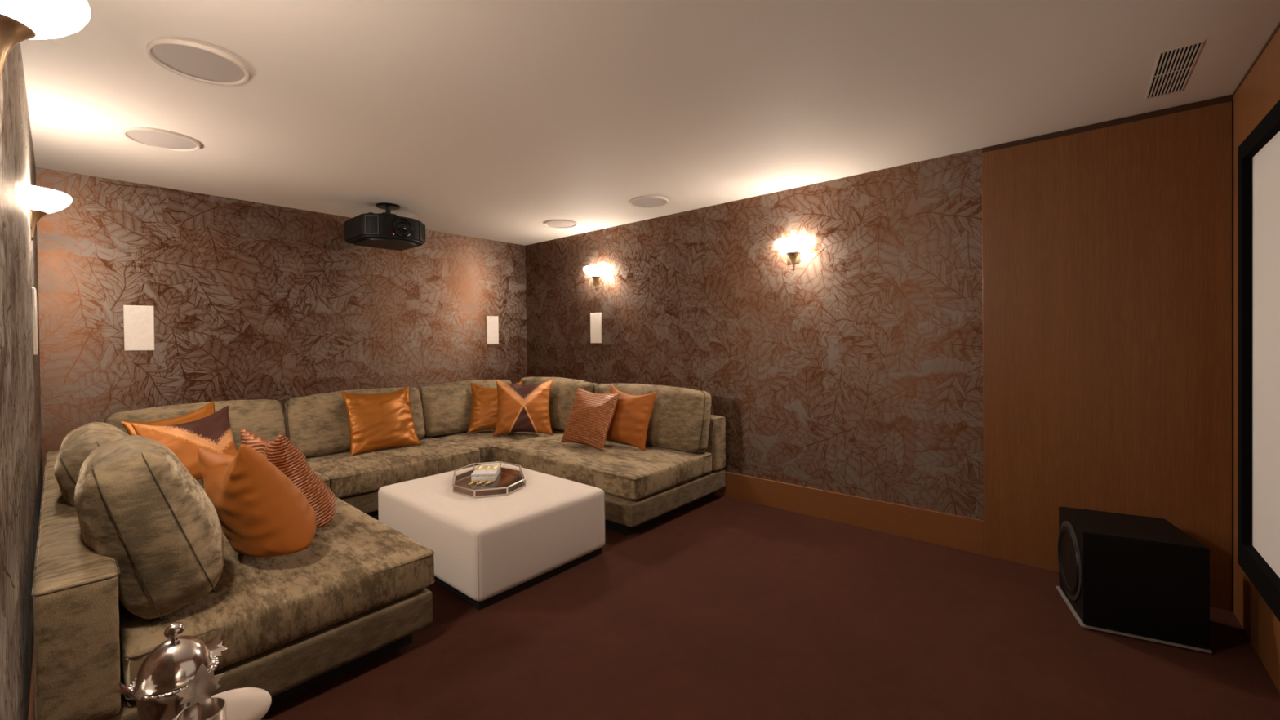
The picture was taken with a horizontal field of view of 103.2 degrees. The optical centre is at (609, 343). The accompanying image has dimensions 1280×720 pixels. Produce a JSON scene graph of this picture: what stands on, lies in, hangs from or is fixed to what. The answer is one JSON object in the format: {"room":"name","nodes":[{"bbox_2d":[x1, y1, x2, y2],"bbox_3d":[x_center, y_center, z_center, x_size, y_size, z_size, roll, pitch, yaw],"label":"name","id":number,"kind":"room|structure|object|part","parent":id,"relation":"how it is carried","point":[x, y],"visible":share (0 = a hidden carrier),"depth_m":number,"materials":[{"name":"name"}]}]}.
{"room":"home theater","nodes":[
{"label":"home theater","id":0,"kind":"room"},
{"bbox_2d":[0,42,42,719],"bbox_3d":[-1.579,0.107,1.297,5.137,2.350,0.080,0,1,43],"label":"wall","id":1,"kind":"structure","parent":0,"point":[20,427],"depth_m":1.34,"materials":[{"name":"paper"}]},
{"bbox_2d":[27,642,35,719],"bbox_3d":[-1.535,1.182,1.341,5.137,0.198,0.014,0,1,43],"label":"baseboard","id":2,"kind":"structure","parent":1,"relation":"attached to","point":[31,716],"depth_m":1.56,"materials":[{"name":"brown wood"}]},
{"bbox_2d":[31,287,38,355],"bbox_3d":[-2.627,-0.100,2.316,0.148,0.300,0.012,0,1,43],"label":"wall speaker","id":3,"kind":"object","parent":1,"relation":"attached to","point":[33,290],"visible":0.98,"depth_m":2.27},
{"bbox_2d":[35,288,38,354],"bbox_3d":[-2.623,-0.100,2.320,0.140,0.292,0.002,0,1,43],"label":"grille","id":4,"kind":"object","parent":3,"relation":"attached to","point":[36,316],"depth_m":2.27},
{"bbox_2d":[0,0,90,80],"bbox_3d":[-1.118,-0.585,1.002,0.260,0.226,0.130,0,1,43],"label":"wall sconce","id":5,"kind":"object","parent":1,"relation":"attached to","point":[20,20],"visible":1,"depth_m":0.97,"materials":[{"name":"white glass"}]},
{"bbox_3d":[-1.119,-0.651,1.002,0.260,0.094,0.130,0,1,43],"label":"lamp shade","id":6,"kind":"part","parent":5,"relation":"part of","materials":[{"name":"white glass"}]},
{"bbox_2d":[29,185,71,240],"bbox_3d":[-2.584,-0.581,2.348,0.260,0.226,0.130,0,1,43],"label":"wall sconce","id":7,"kind":"object","parent":1,"relation":"attached to","point":[42,201],"visible":0.98,"depth_m":2.29,"materials":[{"name":"white glass"}]},
{"bbox_3d":[-2.626,-0.571,2.302,0.090,0.100,0.004,0,1,43],"label":"plate","id":8,"kind":"part","parent":7,"relation":"part of","materials":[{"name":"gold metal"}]},
{"bbox_3d":[-2.585,-0.646,2.347,0.260,0.094,0.130,0,1,43],"label":"lamp shade","id":9,"kind":"part","parent":7,"relation":"part of","materials":[{"name":"white glass"}]},
{"bbox_2d":[35,167,527,485],"bbox_3d":[-2.226,0.085,4.450,0.080,2.350,3.851,0,1,43],"label":"wall","id":10,"kind":"structure","parent":0,"point":[250,300],"depth_m":3.81,"materials":[{"name":"paper"}]},
{"bbox_2d":[123,305,154,351],"bbox_3d":[-3.142,-0.104,3.384,0.012,0.300,0.148,0,1,43],"label":"wall speaker","id":11,"kind":"object","parent":10,"relation":"attached to","point":[139,320],"visible":1,"depth_m":3.38},
{"bbox_2d":[486,315,498,344],"bbox_3d":[-1.259,-0.144,5.437,0.012,0.300,0.148,0,1,43],"label":"wall speaker","id":12,"kind":"object","parent":10,"relation":"attached to","point":[492,324],"visible":1,"depth_m":5.43},
{"bbox_2d":[20,0,1279,245],"bbox_3d":[-0.318,-1.136,2.674,5.297,0.080,3.851,0,1,43],"label":"ceiling","id":13,"kind":"structure","parent":0,"point":[495,120],"depth_m":2.20,"materials":[{"name":"paint"}]},
{"bbox_2d":[122,126,199,151],"bbox_3d":[-2.339,-1.065,2.653,0.305,0.014,0.305,0,1,43],"label":"ceiling speaker","id":14,"kind":"object","parent":13,"relation":"attached to","point":[157,138],"visible":1,"depth_m":2.64},
{"bbox_2d":[146,39,248,85],"bbox_3d":[-1.566,-1.067,1.938,0.305,0.014,0.305,0,1,43],"label":"ceiling speaker","id":15,"kind":"object","parent":13,"relation":"attached to","point":[194,61],"visible":1,"depth_m":1.93},
{"bbox_2d":[344,202,425,250],"bbox_3d":[-1.742,-0.932,3.976,0.481,0.318,0.498,0,1,43],"label":"ceiling projector","id":16,"kind":"object","parent":13,"relation":"hanging from","point":[384,230],"visible":1,"depth_m":3.83,"materials":[{"name":"grey plastic"}]},
{"bbox_3d":[-1.742,-0.871,3.713,0.095,0.138,0.011,-1,1,-6],"label":"vent frame","id":17,"kind":"part","parent":16,"relation":"part of","materials":[{"name":"black plastic"}]},
{"bbox_3d":[-1.479,-0.877,4.000,0.011,0.138,0.095,-1,1,1],"label":"vent frame","id":18,"kind":"part","parent":16,"relation":"part of","materials":[{"name":"black plastic"}]},
{"bbox_2d":[543,219,577,228],"bbox_3d":[-0.456,-1.106,4.692,0.305,0.014,0.305,0,1,43],"label":"ceiling speaker","id":19,"kind":"object","parent":13,"relation":"attached to","point":[557,224],"visible":1,"depth_m":4.69},
{"bbox_2d":[545,221,575,226],"bbox_3d":[-0.456,-1.110,4.692,0.281,0.005,0.281,0,1,43],"label":"grille","id":20,"kind":"object","parent":19,"relation":"attached to","point":[548,224],"depth_m":4.70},
{"bbox_2d":[629,195,668,208],"bbox_3d":[0.304,-1.108,3.975,0.305,0.014,0.305,0,1,43],"label":"ceiling speaker","id":21,"kind":"object","parent":13,"relation":"attached to","point":[645,202],"visible":1,"depth_m":3.97},
{"bbox_2d":[631,198,666,206],"bbox_3d":[0.304,-1.112,3.975,0.281,0.005,0.281,0,1,43],"label":"grille","id":22,"kind":"object","parent":21,"relation":"attached to","point":[634,202],"depth_m":3.98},
{"bbox_2d":[1145,40,1204,99],"bbox_3d":[2.326,-1.120,2.099,0.112,0.002,0.527,0,1,43],"label":"ceiling vent","id":23,"kind":"object","parent":13,"relation":"in","point":[1173,68],"visible":1,"depth_m":2.07,"materials":[{"name":"metal"}]},
{"bbox_3d":[2.500,-1.124,2.289,0.112,0.002,0.012,0,1,43],"label":"frame","id":24,"kind":"part","parent":23,"relation":"part of","materials":[{"name":"paint"}]},
{"bbox_3d":[2.152,-1.116,1.909,0.112,0.002,0.012,0,1,43],"label":"frame","id":25,"kind":"part","parent":23,"relation":"part of","materials":[{"name":"paint"}]},
{"bbox_2d":[525,148,983,520],"bbox_3d":[0.971,0.052,4.075,5.137,2.350,0.080,0,1,43],"label":"wall","id":26,"kind":"structure","parent":0,"point":[856,370],"depth_m":3.58,"materials":[{"name":"paper"}]},
{"bbox_2d":[583,265,605,289],"bbox_3d":[-0.176,-0.643,4.971,0.260,0.226,0.130,0,1,43],"label":"wall sconce","id":27,"kind":"object","parent":26,"relation":"attached to","point":[595,272],"visible":1,"depth_m":4.93,"materials":[{"name":"white glass"}]},
{"bbox_3d":[-0.177,-0.709,4.970,0.260,0.094,0.130,0,1,43],"label":"lamp shade","id":28,"kind":"part","parent":27,"relation":"part of","materials":[{"name":"white glass"}]},
{"bbox_3d":[-0.134,-0.635,5.018,0.090,0.100,0.004,0,1,43],"label":"plate","id":29,"kind":"part","parent":27,"relation":"part of","materials":[{"name":"gold metal"}]},
{"bbox_2d":[590,312,601,343],"bbox_3d":[-0.139,-0.153,5.027,0.148,0.300,0.012,0,1,43],"label":"wall speaker","id":30,"kind":"object","parent":26,"relation":"attached to","point":[596,317],"visible":1,"depth_m":5.02},
{"bbox_2d":[773,236,811,271],"bbox_3d":[1.285,-0.637,3.629,0.260,0.226,0.130,0,1,43],"label":"wall sconce","id":31,"kind":"object","parent":26,"relation":"attached to","point":[792,246],"visible":1,"depth_m":3.61,"materials":[{"name":"white glass"}]},
{"bbox_3d":[1.285,-0.703,3.629,0.260,0.094,0.130,0,1,43],"label":"lamp shade","id":32,"kind":"part","parent":31,"relation":"part of","materials":[{"name":"white glass"}]},
{"bbox_3d":[1.328,-0.629,3.676,0.090,0.100,0.004,0,1,43],"label":"plate","id":33,"kind":"part","parent":31,"relation":"part of","materials":[{"name":"gold metal"}]},
{"bbox_2d":[714,471,983,555],"bbox_3d":[0.612,1.129,4.362,4.216,0.198,0.014,0,1,43],"label":"baseboard","id":34,"kind":"structure","parent":26,"relation":"attached to","point":[951,531],"depth_m":3.37,"materials":[{"name":"brown wood"}]},
{"bbox_2d":[982,101,1231,611],"bbox_3d":[2.492,0.064,2.615,0.921,2.318,0.014,0,1,43],"label":"wall panel","id":35,"kind":"object","parent":26,"relation":"attached to","point":[1107,251],"depth_m":2.56,"materials":[{"name":"brown wood"}]},
{"bbox_2d":[982,94,1232,152],"bbox_3d":[2.482,-1.111,2.608,0.921,0.032,0.002,0,1,43],"label":"trim","id":36,"kind":"structure","parent":26,"relation":"attached to","point":[1228,98],"depth_m":2.55,"materials":[{"name":"brown wood"}]},
{"bbox_2d":[261,493,1279,719],"bbox_3d":[-0.290,1.294,2.697,5.297,0.080,3.851,0,1,43],"label":"floor","id":37,"kind":"structure","parent":0,"point":[721,607],"depth_m":2.08,"materials":[{"name":"carpet"}]},
{"bbox_2d":[31,377,725,719],"bbox_3d":[-1.212,0.783,3.530,2.609,0.948,3.654,0,1,43],"label":"sectional sofa","id":38,"kind":"object","parent":37,"relation":"on","point":[131,546],"visible":0.79,"depth_m":1.90,"materials":[{"name":"beige fabric"}]},
{"bbox_2d":[53,422,128,506],"bbox_3d":[-2.160,0.624,2.228,0.660,0.552,0.304,4,29,45],"label":"cushion","id":39,"kind":"object","parent":38,"relation":"on","point":[78,443],"depth_m":1.98,"materials":[{"name":"beige fabric"}]},
{"bbox_2d":[74,435,223,618],"bbox_3d":[-1.640,0.609,1.803,0.728,0.565,0.339,-3,17,45],"label":"cushion","id":40,"kind":"object","parent":38,"relation":"on","point":[139,510],"depth_m":1.56,"materials":[{"name":"beige fabric"}]},
{"bbox_2d":[120,400,215,435],"bbox_3d":[-2.688,0.622,3.178,0.249,0.470,0.524,0,1,40],"label":"throw pillow","id":41,"kind":"object","parent":38,"relation":"on","point":[207,410],"visible":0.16,"depth_m":3.22,"materials":[{"name":"orange fabric"}]},
{"bbox_2d":[129,405,237,479],"bbox_3d":[-2.539,0.631,3.076,0.270,0.448,0.518,0,1,42],"label":"throw pillow","id":42,"kind":"object","parent":38,"relation":"on","point":[213,432],"visible":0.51,"depth_m":3.06,"materials":[{"name":"fabric"}]},
{"bbox_2d":[105,399,285,450],"bbox_3d":[-2.763,0.645,3.443,0.206,0.496,0.959,-18,-11,41],"label":"cushion","id":43,"kind":"object","parent":38,"relation":"on","point":[264,418],"depth_m":3.54,"materials":[{"name":"beige fabric"}]},
{"bbox_2d":[198,444,316,557],"bbox_3d":[-1.411,0.610,2.054,0.525,0.498,0.301,0,1,37],"label":"throw pillow","id":44,"kind":"object","parent":38,"relation":"on","point":[261,513],"visible":0.98,"depth_m":1.91,"materials":[{"name":"orange fabric"}]},
{"bbox_2d":[195,469,329,491],"bbox_3d":[-2.497,0.961,3.208,0.863,0.194,1.104,0,1,43],"label":"seat cushion","id":45,"kind":"object","parent":38,"relation":"on","point":[322,474],"depth_m":3.32,"materials":[{"name":"beige fabric"}]},
{"bbox_2d":[118,497,434,701],"bbox_3d":[-1.643,0.960,2.338,1.608,0.193,0.978,0,1,43],"label":"seat cushion","id":46,"kind":"object","parent":38,"relation":"on","point":[357,571],"depth_m":1.86,"materials":[{"name":"fabric"}]},
{"bbox_2d":[240,427,335,528],"bbox_3d":[-1.533,0.626,2.429,0.521,0.479,0.285,0,1,34],"label":"throw pillow","id":47,"kind":"object","parent":38,"relation":"on","point":[286,456],"visible":0.61,"depth_m":2.29,"materials":[{"name":"fabric"}]},
{"bbox_2d":[284,387,425,456],"bbox_3d":[-2.069,0.626,4.199,0.204,0.499,1.066,-18,-11,41],"label":"cushion","id":48,"kind":"object","parent":38,"relation":"on","point":[317,424],"depth_m":3.93,"materials":[{"name":"fabric"}]},
{"bbox_2d":[340,386,421,456],"bbox_3d":[-1.847,0.611,4.106,0.543,0.480,0.268,-1,1,-40],"label":"throw pillow","id":49,"kind":"object","parent":38,"relation":"on","point":[377,421],"visible":1,"depth_m":4.04,"materials":[{"name":"orange fabric"}]},
{"bbox_2d":[306,436,479,497],"bbox_3d":[-1.746,0.946,4.025,0.864,0.194,1.154,0,1,43],"label":"seat cushion","id":50,"kind":"object","parent":38,"relation":"on","point":[361,475],"depth_m":3.75,"materials":[{"name":"beige fabric"}]},
{"bbox_2d":[418,379,511,436],"bbox_3d":[-1.363,0.606,4.941,0.985,0.496,0.225,-1,-12,-44],"label":"cushion","id":51,"kind":"object","parent":38,"relation":"on","point":[446,407],"depth_m":4.69,"materials":[{"name":"beige fabric"}]},
{"bbox_2d":[466,381,522,433],"bbox_3d":[-1.082,0.598,4.786,0.497,0.460,0.227,-1,1,-5],"label":"throw pillow","id":52,"kind":"object","parent":38,"relation":"on","point":[484,411],"visible":0.5,"depth_m":4.73,"materials":[{"name":"orange fabric"}]},
{"bbox_2d":[431,428,564,462],"bbox_3d":[-1.020,0.930,4.864,0.800,0.194,1.102,0,1,43],"label":"seat cushion","id":53,"kind":"object","parent":38,"relation":"on","point":[484,441],"depth_m":4.55,"materials":[{"name":"beige fabric"}]},
{"bbox_2d":[493,379,552,435],"bbox_3d":[-0.794,0.587,4.672,0.546,0.505,0.245,-1,1,-7],"label":"throw pillow","id":54,"kind":"object","parent":38,"relation":"on","point":[521,408],"visible":1,"depth_m":4.62,"materials":[{"name":"fabric"}]},
{"bbox_2d":[520,377,598,431],"bbox_3d":[-0.545,0.587,5.024,1.146,0.509,0.254,0,-11,45],"label":"cushion","id":55,"kind":"object","parent":38,"relation":"on","point":[563,391],"depth_m":4.80,"materials":[{"name":"beige fabric"}]},
{"bbox_2d":[560,387,620,451],"bbox_3d":[-0.169,0.602,4.107,0.487,0.453,0.236,0,1,44],"label":"throw pillow","id":56,"kind":"object","parent":38,"relation":"on","point":[589,420],"visible":1,"depth_m":4.02,"materials":[{"name":"fabric"}]},
{"bbox_2d":[492,431,711,500],"bbox_3d":[-0.104,0.926,4.110,1.605,0.194,0.972,0,1,43],"label":"seat cushion","id":57,"kind":"object","parent":38,"relation":"on","point":[624,471],"depth_m":3.70,"materials":[{"name":"beige fabric"}]},
{"bbox_2d":[606,384,657,451],"bbox_3d":[0.134,0.585,4.077,0.508,0.490,0.205,0,1,37],"label":"throw pillow","id":58,"kind":"object","parent":38,"relation":"on","point":[629,423],"visible":0.8,"depth_m":3.98,"materials":[{"name":"orange fabric"}]},
{"bbox_2d":[595,383,711,452],"bbox_3d":[0.304,0.594,4.248,1.177,0.506,0.258,0,-11,43],"label":"cushion","id":59,"kind":"object","parent":38,"relation":"on","point":[680,420],"depth_m":3.93,"materials":[{"name":"beige fabric"}]},
{"bbox_2d":[377,461,605,610],"bbox_3d":[-0.724,1.054,3.061,1.113,0.402,0.897,0,1,43],"label":"ottoman","id":60,"kind":"object","parent":37,"relation":"on","point":[489,550],"visible":0.77,"depth_m":2.67,"materials":[{"name":"fabric"}]},
{"bbox_2d":[452,461,526,497],"bbox_3d":[-0.749,0.831,3.141,0.423,0.045,0.639,-1,1,-15],"label":"tray","id":61,"kind":"object","parent":60,"relation":"on","point":[511,477],"visible":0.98,"depth_m":3.08,"materials":[{"name":"mirror"}]},
{"bbox_3d":[-0.828,0.835,2.869,0.189,0.031,0.002,0,1,36],"label":"glass pane","id":62,"kind":"part","parent":61,"relation":"part of","materials":[{"name":"white"}]},
{"bbox_3d":[-0.956,0.832,3.334,0.002,0.031,0.189,0,1,23],"label":"glass pane","id":63,"kind":"part","parent":61,"relation":"part of","materials":[{"name":"white"}]},
{"bbox_2d":[471,465,500,481],"bbox_3d":[-0.787,0.824,3.229,0.146,0.046,0.212,-1,1,-2],"label":"box","id":64,"kind":"object","parent":61,"relation":"on","point":[481,474],"visible":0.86,"depth_m":3.14,"materials":[{"name":"white"}]},
{"bbox_3d":[-0.787,0.808,3.229,0.146,0.015,0.212,-1,1,-2],"label":"lid","id":65,"kind":"part","parent":64,"relation":"part of","materials":[{"name":"white stone"}]},
{"bbox_3d":[-0.833,0.829,3.445,0.178,0.031,0.003,-1,1,-15],"label":"glass pane","id":66,"kind":"part","parent":61,"relation":"part of","materials":[{"name":"clear glass"}]},
{"bbox_2d":[454,466,522,489],"bbox_3d":[-0.749,0.849,3.141,0.410,0.004,0.624,-1,1,-15],"label":"mirror","id":67,"kind":"object","parent":61,"relation":"attached to","point":[508,476],"depth_m":3.16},
{"bbox_3d":[-0.665,0.833,2.837,0.178,0.031,0.003,-1,1,-15],"label":"glass pane","id":68,"kind":"part","parent":61,"relation":"part of","materials":[{"name":"clear glass"}]},
{"bbox_3d":[-0.671,0.828,3.413,0.189,0.031,0.002,0,1,36],"label":"glass pane","id":69,"kind":"part","parent":61,"relation":"part of","materials":[{"name":"white"}]},
{"bbox_3d":[-0.543,0.831,2.948,0.002,0.031,0.189,0,1,23],"label":"glass pane","id":70,"kind":"part","parent":61,"relation":"part of","materials":[{"name":"white"}]},
{"bbox_2d":[1055,506,1211,653],"bbox_3d":[2.294,1.018,2.264,0.392,0.420,0.397,0,1,29],"label":"subwoofer","id":71,"kind":"object","parent":37,"relation":"on","point":[1141,577],"visible":1,"depth_m":2.12,"materials":[{"name":"plastic"}]},
{"bbox_3d":[2.299,1.215,2.264,0.387,0.007,0.397,0,1,29],"label":"plate","id":72,"kind":"part","parent":71,"relation":"part of","materials":[{"name":"metal"}]},
{"bbox_3d":[-0.780,1.066,0.988,0.340,0.420,0.340,0,1,43],"label":"side table","id":73,"kind":"object","parent":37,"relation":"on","visible":0},
{"bbox_2d":[113,622,227,719],"bbox_3d":[-0.874,0.709,1.020,0.141,0.294,0.177,0,1,43],"label":"serving dish","id":74,"kind":"object","parent":73,"relation":"on","point":[167,670],"visible":0.91,"depth_m":0.98,"materials":[{"name":"silver metal"}]},
{"bbox_3d":[-0.897,0.648,0.948,0.072,0.022,0.052,0,-37,18],"label":"handle","id":75,"kind":"part","parent":74,"relation":"part of","materials":[{"name":"silver metal"}]},
{"bbox_3d":[-0.875,0.631,1.019,0.124,0.071,0.124,0,1,43],"label":"lid","id":76,"kind":"part","parent":74,"relation":"part of","materials":[{"name":"silver metal"}]},
{"bbox_2d":[130,657,216,719],"bbox_3d":[-0.873,0.761,1.020,0.136,0.191,0.136,0,1,43],"label":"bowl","id":77,"kind":"object","parent":74,"relation":"on","point":[157,703],"depth_m":0.97,"materials":[{"name":"silver metal"}]},
{"bbox_3d":[-0.875,0.580,1.019,0.031,0.035,0.031,0,1,43],"label":"knob","id":78,"kind":"part","parent":74,"relation":"part of","materials":[{"name":"silver metal"}]},
{"bbox_3d":[-0.852,0.647,1.091,0.072,0.022,0.052,0,39,18],"label":"handle","id":79,"kind":"part","parent":74,"relation":"part of","materials":[{"name":"silver metal"}]},
{"bbox_2d":[172,662,271,719],"bbox_3d":[-0.722,0.722,0.934,0.164,0.268,0.164,0,1,43],"label":"chamberstick","id":80,"kind":"object","parent":73,"relation":"on","point":[246,703],"visible":1,"depth_m":0.95,"materials":[{"name":"silver metal"}]},
{"bbox_3d":[-0.757,0.630,0.939,0.004,0.084,0.071,14,9,38],"label":"handle","id":81,"kind":"part","parent":80,"relation":"part of","materials":[{"name":"silver metal"}]},
{"bbox_3d":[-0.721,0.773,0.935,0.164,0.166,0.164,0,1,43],"label":"plate","id":82,"kind":"part","parent":80,"relation":"part of","materials":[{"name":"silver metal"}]},
{"bbox_2d":[1232,26,1279,693],"bbox_3d":[1.617,0.074,0.922,0.080,2.350,3.851,0,1,43],"label":"wall","id":83,"kind":"structure","parent":0,"point":[1260,91],"depth_m":2.04,"materials":[{"name":"brown wood"}]},
{"bbox_2d":[1231,100,1233,612],"bbox_3d":[2.824,0.063,2.298,0.004,2.318,0.004,0,1,43],"label":"trim","id":84,"kind":"structure","parent":83,"relation":"attached to","point":[1232,100],"depth_m":2.30,"materials":[{"name":"brown wood"}]},
{"bbox_2d":[1232,22,1279,96],"bbox_3d":[1.567,-1.095,0.932,0.003,0.012,3.673,0,1,43],"label":"trim","id":85,"kind":"structure","parent":83,"relation":"attached to","point":[1277,28],"depth_m":1.97,"materials":[{"name":"brown wood"}]},
{"bbox_2d":[1237,99,1279,622],"bbox_3d":[1.575,0.068,0.979,0.060,1.624,2.710,0,1,43],"label":"projector screen","id":86,"kind":"object","parent":83,"relation":"attached to","point":[1259,153],"visible":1,"depth_m":1.82,"materials":[{"name":"fabric"}]}
]}

